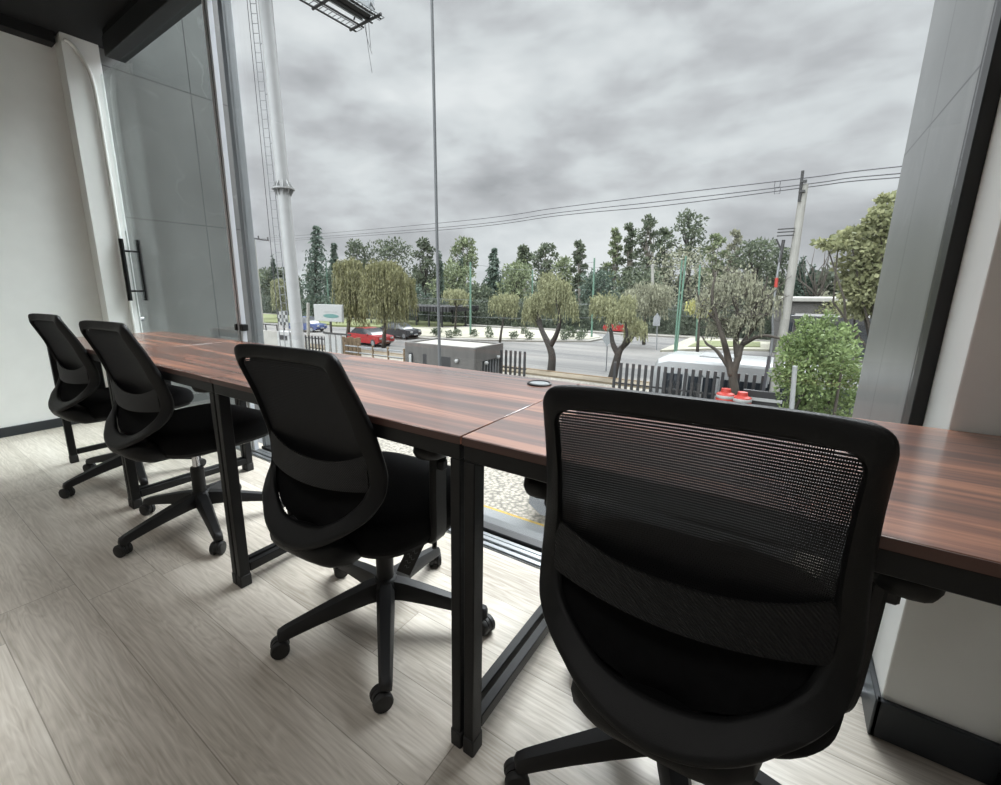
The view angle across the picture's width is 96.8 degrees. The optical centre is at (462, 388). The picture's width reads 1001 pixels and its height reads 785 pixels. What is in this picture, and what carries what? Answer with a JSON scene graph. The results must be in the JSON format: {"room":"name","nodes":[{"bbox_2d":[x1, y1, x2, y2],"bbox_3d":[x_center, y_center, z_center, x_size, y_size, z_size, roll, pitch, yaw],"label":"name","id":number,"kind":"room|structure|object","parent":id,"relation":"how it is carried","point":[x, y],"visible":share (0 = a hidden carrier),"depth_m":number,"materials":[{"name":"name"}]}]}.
{"room":"open-plan office","nodes":[
{"label":"open-plan office","id":0,"kind":"room"},
{"bbox_2d":[0,31,107,427],"bbox_3d":[-4.502,-0.663,1.343,0.150,2.760,5.775,9,15,35],"label":"wall","id":1,"kind":"structure","parent":0,"point":[46,263],"depth_m":3.16,"materials":[{"name":"white paint"}]},
{"bbox_2d":[0,13,55,47],"bbox_3d":[-4.469,-1.939,0.886,0.100,0.070,5.540,9,15,35],"label":"trim","id":2,"kind":"structure","parent":1,"relation":"attached to","point":[8,24],"depth_m":2.95,"materials":[{"name":"black paint"}]},
{"bbox_2d":[0,418,78,437],"bbox_3d":[-4.499,0.679,1.504,0.012,0.070,5.560,9,15,35],"label":"baseboard","id":3,"kind":"structure","parent":1,"relation":"attached to","point":[52,423],"depth_m":3.27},
{"bbox_2d":[0,0,131,48],"bbox_3d":[-1.651,-1.651,-0.913,7.100,0.150,5.900,9,15,35],"label":"ceiling","id":4,"kind":"structure","parent":0,"point":[85,20],"depth_m":2.85,"materials":[{"name":"black paint"}]},
{"bbox_2d":[55,0,258,409],"bbox_3d":[-2.617,-2.538,3.692,0.535,12.600,1.240,9,15,35],"label":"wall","id":5,"kind":"structure","parent":0,"point":[160,103],"depth_m":3.65,"materials":[{"name":"grey stone"}]},
{"bbox_2d":[63,37,135,332],"bbox_3d":[-2.698,-1.102,3.399,0.026,2.724,0.153,9,15,35],"label":"conduit pipe","id":6,"kind":"object","parent":5,"relation":"attached to","point":[97,103],"visible":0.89,"depth_m":3.30,"materials":[{"name":"white plastic"}]},
{"bbox_2d":[118,0,258,449],"bbox_3d":[-1.978,-1.016,3.032,1.643,2.684,0.142,9,15,35],"label":"door","id":7,"kind":"structure","parent":5,"relation":"in","point":[241,326],"depth_m":2.55,"materials":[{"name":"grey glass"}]},
{"bbox_2d":[0,421,985,784],"bbox_3d":[-1.656,1.176,-0.292,7.100,0.120,5.880,9,15,35],"label":"floor","id":8,"kind":"structure","parent":0,"point":[149,665],"depth_m":1.23,"materials":[{"name":"grey wood"}]},
{"bbox_2d":[28,313,205,498],"bbox_3d":[-1.860,0.047,2.395,0.656,0.916,0.630,6,14,23],"label":"office chair","id":9,"kind":"object","parent":8,"relation":"on","point":[81,382],"visible":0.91,"depth_m":2.20,"materials":[{"name":"black plastic"}]},
{"bbox_2d":[47,331,244,506],"bbox_3d":[-1.817,0.091,2.575,0.982,0.753,0.609,9,15,35],"label":"desk","id":10,"kind":"object","parent":8,"relation":"on","point":[148,340],"visible":0.37,"depth_m":2.56,"materials":[{"name":"brown wood"}]},
{"bbox_2d":[79,320,284,557],"bbox_3d":[-1.185,0.158,1.895,0.655,0.916,0.630,6,14,26],"label":"office chair","id":11,"kind":"object","parent":8,"relation":"on","point":[143,406],"visible":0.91,"depth_m":1.73,"materials":[{"name":"black plastic"}]},
{"bbox_2d":[109,341,355,584],"bbox_3d":[-1.020,0.216,2.011,0.982,0.753,0.609,9,15,35],"label":"desk","id":12,"kind":"object","parent":8,"relation":"on","point":[194,366],"visible":0.38,"depth_m":1.78,"materials":[{"name":"brown wood"}]},
{"bbox_2d":[234,344,494,713],"bbox_3d":[-0.262,0.297,1.306,0.647,0.902,0.628,-6,14,-25],"label":"office chair","id":13,"kind":"object","parent":8,"relation":"on","point":[346,499],"visible":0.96,"depth_m":1.09,"materials":[{"name":"black plastic"}]},
{"bbox_2d":[211,356,579,748],"bbox_3d":[-0.223,0.339,1.448,0.982,0.759,0.609,9,15,35],"label":"desk","id":14,"kind":"object","parent":8,"relation":"on","point":[431,408],"visible":0.71,"depth_m":1.14,"materials":[{"name":"brown wood"}]},
{"bbox_2d":[504,385,945,784],"bbox_3d":[0.419,0.404,0.823,0.659,0.902,0.634,3,13,13],"label":"office chair","id":15,"kind":"object","parent":8,"relation":"on","point":[709,660],"visible":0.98,"depth_m":0.58,"materials":[{"name":"black plastic"}]},
{"bbox_2d":[462,384,1000,784],"bbox_3d":[0.575,0.467,0.884,0.982,0.753,0.609,9,15,35],"label":"desk","id":16,"kind":"object","parent":8,"relation":"on","point":[941,530],"visible":0.49,"depth_m":0.72,"materials":[{"name":"brown wood"}]},
{"bbox_2d":[820,0,994,589],"bbox_3d":[1.631,-1.927,0.945,0.483,12.600,1.025,9,15,35],"label":"wall","id":17,"kind":"structure","parent":0,"point":[958,29],"depth_m":1.36,"materials":[{"name":"grey paint"}]},
{"bbox_2d":[872,96,1000,743],"bbox_3d":[1.960,-0.413,0.220,2.233,2.760,0.268,9,15,35],"label":"wall","id":18,"kind":"structure","parent":0,"point":[940,660],"depth_m":0.93,"materials":[{"name":"white paint"}]},
{"bbox_2d":[102,0,201,62],"bbox_3d":[-0.689,-2.090,1.829,4.315,0.185,0.122,9,15,35],"label":"beam","id":19,"kind":"structure","parent":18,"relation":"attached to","point":[140,23],"depth_m":2.72,"materials":[{"name":"black paint"}]},
{"bbox_2d":[175,409,542,540],"bbox_3d":[0.103,0.820,2.074,7.050,0.448,0.090,9,15,35],"label":"trim","id":20,"kind":"structure","parent":18,"relation":"attached to","point":[529,533],"depth_m":1.97,"materials":[{"name":"metal"}]},
{"bbox_2d":[236,445,860,695],"bbox_3d":[-0.788,0.488,2.485,4.582,0.016,0.092,9,15,35],"label":"trim","id":21,"kind":"structure","parent":18,"relation":"attached to","point":[523,554],"depth_m":1.79,"materials":[{"name":"metal"}]},
{"bbox_2d":[217,0,1000,552],"bbox_3d":[-0.102,-0.763,1.794,2.999,2.760,0.080,9,15,35],"label":"window","id":22,"kind":"structure","parent":18,"relation":"in","point":[987,93],"depth_m":1.01,"materials":[{"name":"grey metal"}]},
{"bbox_2d":[861,657,1000,784],"bbox_3d":[1.928,0.893,0.475,2.245,0.100,0.203,9,15,35],"label":"baseboard","id":23,"kind":"structure","parent":18,"relation":"attached to","point":[974,756],"depth_m":0.98,"materials":[{"name":"plastic"}]},
{"label":"outside","id":24,"kind":"structure","parent":0,"visible":0},
{"bbox_2d":[305,347,821,572],"bbox_3d":[4.204,1.321,15.802,130.000,0.201,14.650,9,15,35],"label":"parking lot","id":25,"kind":"structure","parent":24,"point":[503,491],"depth_m":10.75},
{"bbox_2d":[263,324,277,345],"bbox_3d":[-14.900,-3.894,33.780,3.100,2.168,0.120,9,15,35],"label":"gate","id":26,"kind":"object","parent":25,"relation":"on","point":[270,337],"visible":0.33,"depth_m":33.34,"materials":[{"name":"metal"}]},
{"bbox_2d":[247,0,304,348],"bbox_3d":[-7.840,-10.235,18.700,1.173,21.146,2.298,-6,14,-27],"label":"pole","id":27,"kind":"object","parent":25,"relation":"on","point":[282,187],"depth_m":18.69,"materials":[{"name":"metal"}]},
{"bbox_2d":[299,0,383,70],"bbox_3d":[-8.088,-18.179,17.577,2.278,6.502,11.434,10,16,37],"label":"billboard","id":28,"kind":"object","parent":27,"relation":"attached to","point":[360,9],"visible":1,"depth_m":21.19,"materials":[{"name":"metal"}]},
{"bbox_2d":[314,304,343,351],"bbox_3d":[-7.790,-3.055,26.196,2.540,3.829,0.239,9,15,35],"label":"sign board","id":29,"kind":"object","parent":25,"relation":"on","point":[330,313],"visible":0.92,"depth_m":25.76,"materials":[{"name":"white metal"}]},
{"bbox_2d":[323,332,350,353],"bbox_3d":[-6.908,-1.964,24.726,2.300,2.336,0.140,9,15,35],"label":"gate post","id":30,"kind":"object","parent":25,"relation":"on","point":[337,346],"visible":0.46,"depth_m":24.71,"materials":[{"name":"paint"}]},
{"bbox_2d":[342,336,361,355],"bbox_3d":[-6.713,-2.221,26.845,1.730,1.876,0.150,9,15,35],"label":"wooden crate","id":31,"kind":"object","parent":25,"relation":"on","point":[352,341],"visible":0.52,"depth_m":26.61,"materials":[{"name":"brown wood"}]},
{"bbox_2d":[344,343,404,361],"bbox_3d":[-4.587,-1.321,22.906,4.471,1.870,0.100,9,15,35],"label":"pipe railing","id":32,"kind":"object","parent":25,"relation":"on","point":[345,345],"visible":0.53,"depth_m":22.70,"materials":[{"name":"metal"}]},
{"bbox_2d":[430,0,440,365],"bbox_3d":[-0.658,-3.769,11.606,0.090,11.565,0.516,3,13,13],"label":"mast","id":33,"kind":"object","parent":25,"relation":"on","point":[431,1],"visible":0.74,"depth_m":11.18,"materials":[{"name":"metal"}]},
{"bbox_2d":[405,338,502,372],"bbox_3d":[-0.327,-0.567,17.842,3.545,2.600,2.175,9,15,35],"label":"booth","id":34,"kind":"object","parent":25,"relation":"on","point":[455,353],"visible":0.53,"depth_m":17.03,"materials":[{"name":"concrete"}]},
{"bbox_2d":[500,349,525,376],"bbox_3d":[1.943,-0.297,17.047,1.100,2.380,0.105,9,15,35],"label":"picket fence","id":35,"kind":"object","parent":25,"relation":"on","point":[510,367],"visible":0.47,"depth_m":16.85,"materials":[{"name":"black metal"}]},
{"bbox_2d":[528,495,790,560],"bbox_3d":[3.669,2.050,8.639,4.427,1.492,2.030,6,14,26],"label":"kerb","id":36,"kind":"object","parent":25,"relation":"on","point":[537,504],"visible":0.02,"depth_m":8.78,"materials":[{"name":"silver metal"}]},
{"bbox_2d":[612,362,788,406],"bbox_3d":[6.707,0.587,13.076,4.588,2.380,0.105,9,15,35],"label":"picket fence","id":37,"kind":"object","parent":25,"relation":"on","point":[619,383],"visible":0.39,"depth_m":13.14,"materials":[{"name":"black metal"}]},
{"bbox_2d":[715,388,734,401],"bbox_3d":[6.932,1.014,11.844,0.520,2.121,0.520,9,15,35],"label":"drum","id":38,"kind":"object","parent":25,"relation":"on","point":[725,394],"visible":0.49,"depth_m":11.52,"materials":[{"name":"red plastic"}]},
{"bbox_2d":[691,262,790,394],"bbox_3d":[7.359,-0.977,11.891,2.319,4.780,1.805,10,16,38],"label":"tree","id":39,"kind":"object","parent":25,"relation":"on","point":[733,327],"visible":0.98,"depth_m":11.60,"materials":[{"name":"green plant"}]},
{"bbox_2d":[733,391,751,403],"bbox_3d":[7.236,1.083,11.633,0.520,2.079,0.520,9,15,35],"label":"drum","id":40,"kind":"object","parent":25,"relation":"on","point":[742,396],"visible":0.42,"depth_m":11.32,"materials":[{"name":"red plastic"}]},
{"bbox_2d":[652,351,861,415],"bbox_3d":[9.130,0.418,13.236,6.312,2.680,2.010,9,15,35],"label":"bus","id":41,"kind":"object","parent":25,"relation":"on","point":[751,365],"visible":0.13,"depth_m":13.30,"materials":[{"name":"white paint"}]},
{"bbox_2d":[743,389,781,406],"bbox_3d":[7.734,1.077,11.623,0.880,2.094,0.130,9,15,35],"label":"gate panel","id":42,"kind":"object","parent":25,"relation":"on","point":[766,398],"visible":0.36,"depth_m":11.37,"materials":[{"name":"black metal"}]},
{"bbox_2d":[762,170,808,391],"bbox_3d":[8.082,-1.555,11.348,0.611,7.362,0.449,-8,15,-32],"label":"utility pole","id":43,"kind":"object","parent":25,"relation":"on","point":[803,188],"visible":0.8,"depth_m":10.92,"materials":[{"name":"concrete"}]},
{"bbox_2d":[264,173,899,240],"bbox_3d":[-6.609,-10.415,29.046,0.271,3.230,54.652,-9,16,-36],"label":"overhead wire","id":44,"kind":"object","parent":43,"relation":"attached to","point":[892,173],"visible":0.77,"depth_m":12.63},
{"bbox_2d":[263,166,901,238],"bbox_3d":[-7.073,-10.569,29.178,0.500,3.198,55.424,-10,16,-37],"label":"overhead wire","id":45,"kind":"object","parent":43,"relation":"attached to","point":[894,166],"visible":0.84,"depth_m":12.49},
{"bbox_2d":[789,366,797,408],"bbox_3d":[5.459,1.321,7.439,0.304,3.441,0.068,9,15,35],"label":"marker post","id":46,"kind":"object","parent":25,"relation":"on","point":[794,368],"visible":0.21,"depth_m":7.18,"materials":[{"name":"white paint"}]},
{"bbox_2d":[766,308,864,416],"bbox_3d":[6.708,0.637,8.551,1.650,4.327,1.547,12,17,42],"label":"leafy bush","id":47,"kind":"object","parent":25,"relation":"on","point":[837,363],"visible":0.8,"depth_m":8.20,"materials":[{"name":"green plant"}]},
{"bbox_2d":[809,190,896,362],"bbox_3d":[12.031,-2.011,13.446,3.045,7.414,2.728,9,15,35],"label":"tree","id":48,"kind":"object","parent":25,"relation":"on","point":[860,276],"visible":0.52,"depth_m":12.77,"materials":[{"name":"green plant"}]},
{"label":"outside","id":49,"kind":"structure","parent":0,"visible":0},
{"bbox_2d":[264,302,786,381],"bbox_3d":[28.136,-16.977,97.981,250.000,0.200,147.400,9,15,35],"label":"street","id":50,"kind":"structure","parent":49,"point":[588,358],"depth_m":33.80,"materials":[{"name":"asphalt"}]},
{"bbox_2d":[254,236,268,329],"bbox_3d":[-23.144,-12.301,51.674,2.266,10.805,1.387,-2,13,-10],"label":"utility pole","id":51,"kind":"object","parent":50,"relation":"on","point":[258,238],"visible":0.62,"depth_m":51.70,"materials":[{"name":"metal"}]},
{"bbox_2d":[275,177,899,241],"bbox_3d":[-6.135,-10.353,29.155,0.398,3.234,54.268,-9,15,-35],"label":"overhead wire","id":52,"kind":"object","parent":51,"relation":"attached to","point":[891,177],"visible":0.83,"depth_m":12.65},
{"bbox_2d":[259,266,285,298],"bbox_3d":[-57.538,-31.725,136.681,11.814,12.282,10.850,9,15,35],"label":"bushy tree","id":53,"kind":"object","parent":50,"relation":"on","point":[265,285],"visible":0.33,"depth_m":134.07,"materials":[{"name":"green plant"}]},
{"bbox_2d":[263,314,329,324],"bbox_3d":[-31.873,-12.284,76.214,40.967,0.200,18.334,9,15,35],"label":"lawn","id":54,"kind":"structure","parent":50,"relation":"on","point":[268,318],"depth_m":69.83,"materials":[{"name":"green plant"}]},
{"bbox_2d":[270,277,288,311],"bbox_3d":[-29.785,-14.961,73.162,3.478,6.798,4.007,-4,13,-18],"label":"leafy tree","id":55,"kind":"object","parent":54,"relation":"on","point":[274,300],"visible":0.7,"depth_m":71.94,"materials":[{"name":"green plant"}]},
{"bbox_2d":[299,225,334,316],"bbox_3d":[-24.335,-18.237,73.552,9.259,16.634,9.215,1,13,6],"label":"spruce tree","id":56,"kind":"object","parent":54,"relation":"on","point":[316,256],"visible":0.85,"depth_m":72.01,"materials":[{"name":"green plant"}]},
{"bbox_2d":[289,316,326,331],"bbox_3d":[-17.853,-7.518,51.102,4.327,1.712,2.030,6,14,24],"label":"car","id":57,"kind":"object","parent":50,"relation":"on","point":[314,325],"visible":0.64,"depth_m":50.22,"materials":[{"name":"blue paint"}]},
{"bbox_2d":[325,243,338,295],"bbox_3d":[-29.252,-23.818,99.326,4.798,17.116,4.502,9,15,35],"label":"spruce tree","id":58,"kind":"object","parent":50,"relation":"on","point":[334,256],"visible":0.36,"depth_m":97.35,"materials":[{"name":"green plant"}]},
{"bbox_2d":[330,256,372,336],"bbox_3d":[-9.770,-7.858,39.208,3.551,7.609,3.339,6,14,26],"label":"willow tree","id":59,"kind":"object","parent":50,"relation":"on","point":[347,275],"visible":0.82,"depth_m":38.18,"materials":[{"name":"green plant"}]},
{"bbox_2d":[344,238,373,273],"bbox_3d":[-27.004,-30.095,115.819,9.294,17.764,9.417,9,15,35],"label":"pine tree","id":60,"kind":"object","parent":50,"relation":"on","point":[358,245],"visible":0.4,"depth_m":113.23,"materials":[{"name":"green plant"}]},
{"bbox_2d":[347,327,393,346],"bbox_3d":[-7.975,-4.595,38.479,4.327,1.492,2.030,10,16,38],"label":"car","id":61,"kind":"object","parent":50,"relation":"on","point":[372,335],"visible":0.73,"depth_m":37.67,"materials":[{"name":"red paint"}]},
{"bbox_2d":[358,258,418,347],"bbox_3d":[-5.994,-6.745,35.267,4.946,7.131,3.753,2,13,9],"label":"willow tree","id":62,"kind":"object","parent":50,"relation":"on","point":[390,291],"visible":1,"depth_m":34.12,"materials":[{"name":"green plant"}]},
{"bbox_2d":[363,236,416,283],"bbox_3d":[-18.480,-30.988,118.135,13.158,18.979,15.585,9,15,35],"label":"pine tree","id":63,"kind":"object","parent":50,"relation":"on","point":[387,248],"visible":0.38,"depth_m":115.73,"materials":[{"name":"green plant"}]},
{"bbox_2d":[332,319,464,327],"bbox_3d":[-11.841,-9.220,62.291,25.480,0.270,11.968,5,13,21],"label":"lawn","id":64,"kind":"structure","parent":50,"relation":"on","point":[412,323],"depth_m":58.64,"materials":[{"name":"green plant"}]},
{"bbox_2d":[367,304,478,326],"bbox_3d":[-5.790,-9.959,59.824,15.000,2.686,6.400,9,15,35],"label":"pergola","id":65,"kind":"object","parent":64,"relation":"on","point":[422,307],"visible":0.41,"depth_m":55.44,"materials":[{"name":"black metal"}]},
{"bbox_2d":[379,322,421,338],"bbox_3d":[-6.252,-5.853,44.130,4.427,1.492,2.030,9,15,35],"label":"car","id":66,"kind":"object","parent":50,"relation":"on","point":[408,331],"visible":0.68,"depth_m":43.22,"materials":[{"name":"black paint"}]},
{"bbox_2d":[411,236,435,299],"bbox_3d":[-8.884,-27.215,104.551,7.300,16.969,6.690,9,15,35],"label":"pine tree","id":67,"kind":"object","parent":50,"relation":"on","point":[419,274],"visible":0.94,"depth_m":103.61,"materials":[{"name":"green plant"}]},
{"bbox_2d":[425,259,475,304],"bbox_3d":[-2.079,-21.676,93.487,11.804,11.515,10.436,9,15,35],"label":"leafy tree","id":68,"kind":"object","parent":50,"relation":"on","point":[450,267],"visible":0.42,"depth_m":91.86,"materials":[{"name":"green plant"}]},
{"bbox_2d":[448,235,478,285],"bbox_3d":[0.377,-28.831,109.513,7.914,17.929,8.670,9,15,35],"label":"tree","id":69,"kind":"object","parent":50,"relation":"on","point":[464,242],"visible":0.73,"depth_m":107.76,"materials":[{"name":"green plant"}]},
{"bbox_2d":[458,282,495,305],"bbox_3d":[2.577,-16.644,88.370,9.070,9.256,9.927,9,15,35],"label":"bushy tree","id":70,"kind":"object","parent":50,"relation":"on","point":[474,289],"visible":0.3,"depth_m":86.53,"materials":[{"name":"green plant"}]},
{"bbox_2d":[311,344,648,382],"bbox_3d":[9.166,-0.236,22.475,130.000,0.340,0.170,9,15,35],"label":"kerb","id":71,"kind":"object","parent":50,"relation":"on","point":[311,344],"visible":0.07,"depth_m":25.09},
{"bbox_2d":[482,248,506,299],"bbox_3d":[6.830,-21.049,90.645,7.742,15.254,7.851,9,15,35],"label":"spruce tree","id":72,"kind":"object","parent":50,"relation":"on","point":[494,272],"visible":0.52,"depth_m":89.77,"materials":[{"name":"green plant"}]},
{"bbox_2d":[400,326,602,341],"bbox_3d":[1.957,-6.095,48.442,25.875,0.190,14.654,4,13,17],"label":"kerb","id":73,"kind":"object","parent":50,"relation":"on","point":[418,337],"visible":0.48,"depth_m":41.46,"materials":[{"name":"concrete"}]},
{"bbox_2d":[488,291,520,342],"bbox_3d":[3.571,-6.155,38.339,2.749,4.631,3.341,10,16,39],"label":"tree","id":74,"kind":"object","parent":50,"relation":"on","point":[504,304],"visible":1,"depth_m":37.55,"materials":[{"name":"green plant"}]},
{"bbox_2d":[413,327,598,338],"bbox_3d":[2.848,-6.102,48.360,22.862,0.240,11.868,2,13,11],"label":"traffic island","id":75,"kind":"object","parent":50,"relation":"on","point":[425,331],"visible":0.41,"depth_m":46.71,"materials":[{"name":"concrete"}]},
{"bbox_2d":[441,287,472,328],"bbox_3d":[-0.872,-8.942,49.923,3.789,5.023,3.614,9,15,35],"label":"tree","id":76,"kind":"object","parent":75,"relation":"on","point":[458,293],"visible":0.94,"depth_m":49.08,"materials":[{"name":"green plant"}]},
{"bbox_2d":[261,294,770,339],"bbox_3d":[-1.749,-11.250,63.871,131.074,4.590,2.916,9,15,35],"label":"hedge","id":77,"kind":"object","parent":50,"relation":"on","point":[687,323],"visible":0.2,"depth_m":53.33,"materials":[{"name":"green plant"}]},
{"bbox_2d":[495,258,537,303],"bbox_3d":[10.584,-19.539,86.646,9.105,11.541,9.369,9,15,35],"label":"leafy tree","id":78,"kind":"object","parent":50,"relation":"on","point":[521,274],"visible":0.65,"depth_m":85.16,"materials":[{"name":"green plant"}]},
{"bbox_2d":[515,244,532,291],"bbox_3d":[14.125,-25.611,101.665,5.218,15.078,4.815,9,15,35],"label":"tree","id":79,"kind":"object","parent":50,"relation":"on","point":[523,250],"visible":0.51,"depth_m":99.76,"materials":[{"name":"green plant"}]},
{"bbox_2d":[529,242,558,278],"bbox_3d":[18.226,-24.691,97.451,6.531,15.127,6.115,9,15,35],"label":"tree","id":80,"kind":"object","parent":50,"relation":"on","point":[545,263],"visible":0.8,"depth_m":95.91,"materials":[{"name":"green plant"}]},
{"bbox_2d":[520,270,579,370],"bbox_3d":[4.837,-3.809,25.364,2.112,5.921,4.133,-5,13,-21],"label":"tree","id":81,"kind":"object","parent":50,"relation":"on","point":[552,291],"visible":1,"depth_m":24.73,"materials":[{"name":"green plant"}]},
{"bbox_2d":[259,255,841,311],"bbox_3d":[-16.930,-34.773,147.452,237.957,18.113,10.478,9,15,35],"label":"woodland","id":82,"kind":"object","parent":50,"relation":"on","point":[830,276],"visible":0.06,"depth_m":104.44,"materials":[{"name":"green plant"}]},
{"bbox_2d":[551,255,576,298],"bbox_3d":[21.254,-22.002,94.016,6.607,12.571,7.001,9,15,35],"label":"leafy tree","id":83,"kind":"object","parent":50,"relation":"on","point":[564,261],"visible":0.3,"depth_m":92.55,"materials":[{"name":"green plant"}]},
{"bbox_2d":[569,239,588,302],"bbox_3d":[23.595,-22.812,89.922,4.176,14.751,3.798,9,15,35],"label":"tree","id":84,"kind":"object","parent":50,"relation":"on","point":[578,258],"visible":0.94,"depth_m":89.09,"materials":[{"name":"green plant"}]},
{"bbox_2d":[575,268,627,306],"bbox_3d":[22.262,-14.622,70.877,8.068,9.378,8.725,9,15,35],"label":"bushy tree","id":85,"kind":"object","parent":50,"relation":"on","point":[598,276],"visible":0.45,"depth_m":69.34,"materials":[{"name":"green plant"}]},
{"bbox_2d":[603,227,623,296],"bbox_3d":[29.682,-23.318,87.712,4.185,16.735,4.164,9,15,35],"label":"tree","id":86,"kind":"object","parent":50,"relation":"on","point":[617,237],"visible":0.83,"depth_m":86.42,"materials":[{"name":"green plant"}]},
{"bbox_2d":[588,291,647,377],"bbox_3d":[7.973,-2.812,23.526,2.151,4.785,3.456,-11,17,-41],"label":"tree","id":87,"kind":"object","parent":50,"relation":"on","point":[616,311],"visible":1,"depth_m":22.89,"materials":[{"name":"green plant"}]},
{"bbox_2d":[616,222,638,293],"bbox_3d":[31.390,-22.813,84.283,4.086,17.233,3.431,9,15,35],"label":"tree","id":88,"kind":"object","parent":50,"relation":"on","point":[628,251],"visible":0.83,"depth_m":83.00,"materials":[{"name":"green plant"}]},
{"bbox_2d":[610,264,668,299],"bbox_3d":[25.922,-13.471,65.320,8.860,9.696,9.946,9,15,35],"label":"bushy tree","id":89,"kind":"object","parent":50,"relation":"on","point":[647,276],"visible":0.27,"depth_m":64.42,"materials":[{"name":"green plant"}]},
{"bbox_2d":[633,213,661,281],"bbox_3d":[33.610,-22.595,80.997,5.351,18.237,5.227,9,15,35],"label":"tree","id":90,"kind":"object","parent":50,"relation":"on","point":[650,223],"visible":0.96,"depth_m":80.06,"materials":[{"name":"green plant"}]},
{"bbox_2d":[620,279,675,344],"bbox_3d":[15.636,-6.559,37.885,4.317,5.593,4.156,0,13,-2],"label":"tree","id":91,"kind":"object","parent":50,"relation":"on","point":[650,298],"visible":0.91,"depth_m":36.79,"materials":[{"name":"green plant"}]},
{"bbox_2d":[654,226,674,295],"bbox_3d":[38.898,-22.915,86.118,4.462,16.644,4.320,9,15,35],"label":"tree","id":92,"kind":"object","parent":50,"relation":"on","point":[663,231],"visible":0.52,"depth_m":84.65,"materials":[{"name":"green plant"}]},
{"bbox_2d":[675,256,686,351],"bbox_3d":[16.183,-6.162,32.729,0.169,7.053,0.151,9,15,35],"label":"net post","id":93,"kind":"object","parent":50,"relation":"on","point":[684,270],"visible":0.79,"depth_m":32.68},
{"bbox_2d":[640,244,730,309],"bbox_3d":[32.866,-15.776,67.155,12.954,11.958,11.063,9,15,35],"label":"bushy tree","id":94,"kind":"object","parent":50,"relation":"on","point":[679,252],"visible":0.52,"depth_m":66.05,"materials":[{"name":"green plant"}]},
{"bbox_2d":[661,207,709,303],"bbox_3d":[35.543,-19.945,71.265,7.028,17.284,6.923,9,15,35],"label":"tree","id":95,"kind":"object","parent":50,"relation":"on","point":[698,231],"visible":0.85,"depth_m":69.36,"materials":[{"name":"green plant"}]},
{"bbox_2d":[684,298,712,351],"bbox_3d":[17.268,-4.643,32.438,1.985,4.222,2.231,9,15,35],"label":"tree","id":96,"kind":"object","parent":50,"relation":"on","point":[690,307],"visible":0.36,"depth_m":32.37,"materials":[{"name":"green plant"}]},
{"bbox_2d":[660,337,769,351],"bbox_3d":[22.138,-3.470,36.632,8.103,0.200,12.371,9,15,35],"label":"traffic island","id":97,"kind":"object","parent":50,"relation":"on","point":[683,345],"visible":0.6,"depth_m":35.57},
{"bbox_2d":[688,340,759,346],"bbox_3d":[22.466,-3.705,37.574,4.776,0.250,7.162,9,15,35],"label":"lawn","id":98,"kind":"structure","parent":97,"relation":"on","point":[713,343],"depth_m":37.12,"materials":[{"name":"green plant"}]},
{"bbox_2d":[701,233,730,288],"bbox_3d":[46.203,-21.005,81.357,4.891,15.014,4.875,9,15,35],"label":"tree","id":99,"kind":"object","parent":50,"relation":"on","point":[717,237],"visible":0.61,"depth_m":80.24,"materials":[{"name":"green plant"}]},
{"bbox_2d":[721,228,743,278],"bbox_3d":[43.304,-18.351,71.198,3.504,14.240,3.485,9,15,35],"label":"tree","id":100,"kind":"object","parent":50,"relation":"on","point":[737,238],"visible":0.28,"depth_m":70.00,"materials":[{"name":"green plant"}]},
{"bbox_2d":[725,236,779,280],"bbox_3d":[42.334,-16.048,65.072,7.292,12.376,7.033,9,15,35],"label":"tree","id":101,"kind":"object","parent":50,"relation":"on","point":[758,244],"visible":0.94,"depth_m":63.64,"materials":[{"name":"green plant"}]},
{"bbox_2d":[760,246,789,304],"bbox_3d":[49.162,-16.498,69.473,5.494,11.512,5.277,9,15,35],"label":"pine tree","id":102,"kind":"object","parent":50,"relation":"on","point":[781,276],"visible":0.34,"depth_m":68.39,"materials":[{"name":"green plant"}]},
{"bbox_2d":[793,256,807,296],"bbox_3d":[37.279,-10.454,49.148,1.653,8.326,1.771,-5,14,-22],"label":"conifer tree","id":103,"kind":"object","parent":50,"relation":"on","point":[798,288],"visible":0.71,"depth_m":48.64,"materials":[{"name":"green plant"}]},
{"bbox_2d":[769,296,847,351],"bbox_3d":[26.990,-5.099,34.687,4.800,4.125,6.800,9,15,35],"label":"house","id":104,"kind":"structure","parent":50,"relation":"on","point":[801,305],"depth_m":32.20,"materials":[{"name":"concrete"}]},
{"bbox_2d":[796,249,836,296],"bbox_3d":[36.818,-10.359,47.136,4.568,9.185,2.902,0,13,-2],"label":"leafless tree","id":105,"kind":"object","parent":50,"relation":"on","point":[815,287],"visible":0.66,"depth_m":46.47,"materials":[{"name":"grey plant"}]},
{"bbox_2d":[789,313,871,363],"bbox_3d":[25.633,-2.691,26.174,10.400,3.125,4.900,9,15,35],"label":"shop","id":106,"kind":"structure","parent":50,"relation":"on","point":[861,326],"depth_m":26.00,"materials":[{"name":"concrete"}]},
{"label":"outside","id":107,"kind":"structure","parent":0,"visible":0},
{"bbox_2d":[310,344,648,388],"bbox_3d":[8.808,-0.109,21.997,130.000,0.300,1.050,9,15,35],"label":"verge","id":108,"kind":"structure","parent":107,"point":[528,371],"depth_m":24.13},
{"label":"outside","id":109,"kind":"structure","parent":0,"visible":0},
{"bbox_2d":[484,507,543,534],"bbox_3d":[-1.794,3.092,7.712,130.000,0.260,5.800,9,15,35],"label":"walkway","id":110,"kind":"structure","parent":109,"point":[504,517],"depth_m":9.00,"materials":[{"name":"grey concrete"}]},
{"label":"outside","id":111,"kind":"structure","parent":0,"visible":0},
{"bbox_2d":[263,313,770,341],"bbox_3d":[0.069,-8.676,60.126,150.000,0.250,1.700,9,15,35],"label":"sidewalk","id":112,"kind":"structure","parent":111,"point":[473,325],"depth_m":48.45,"materials":[{"name":"concrete"}]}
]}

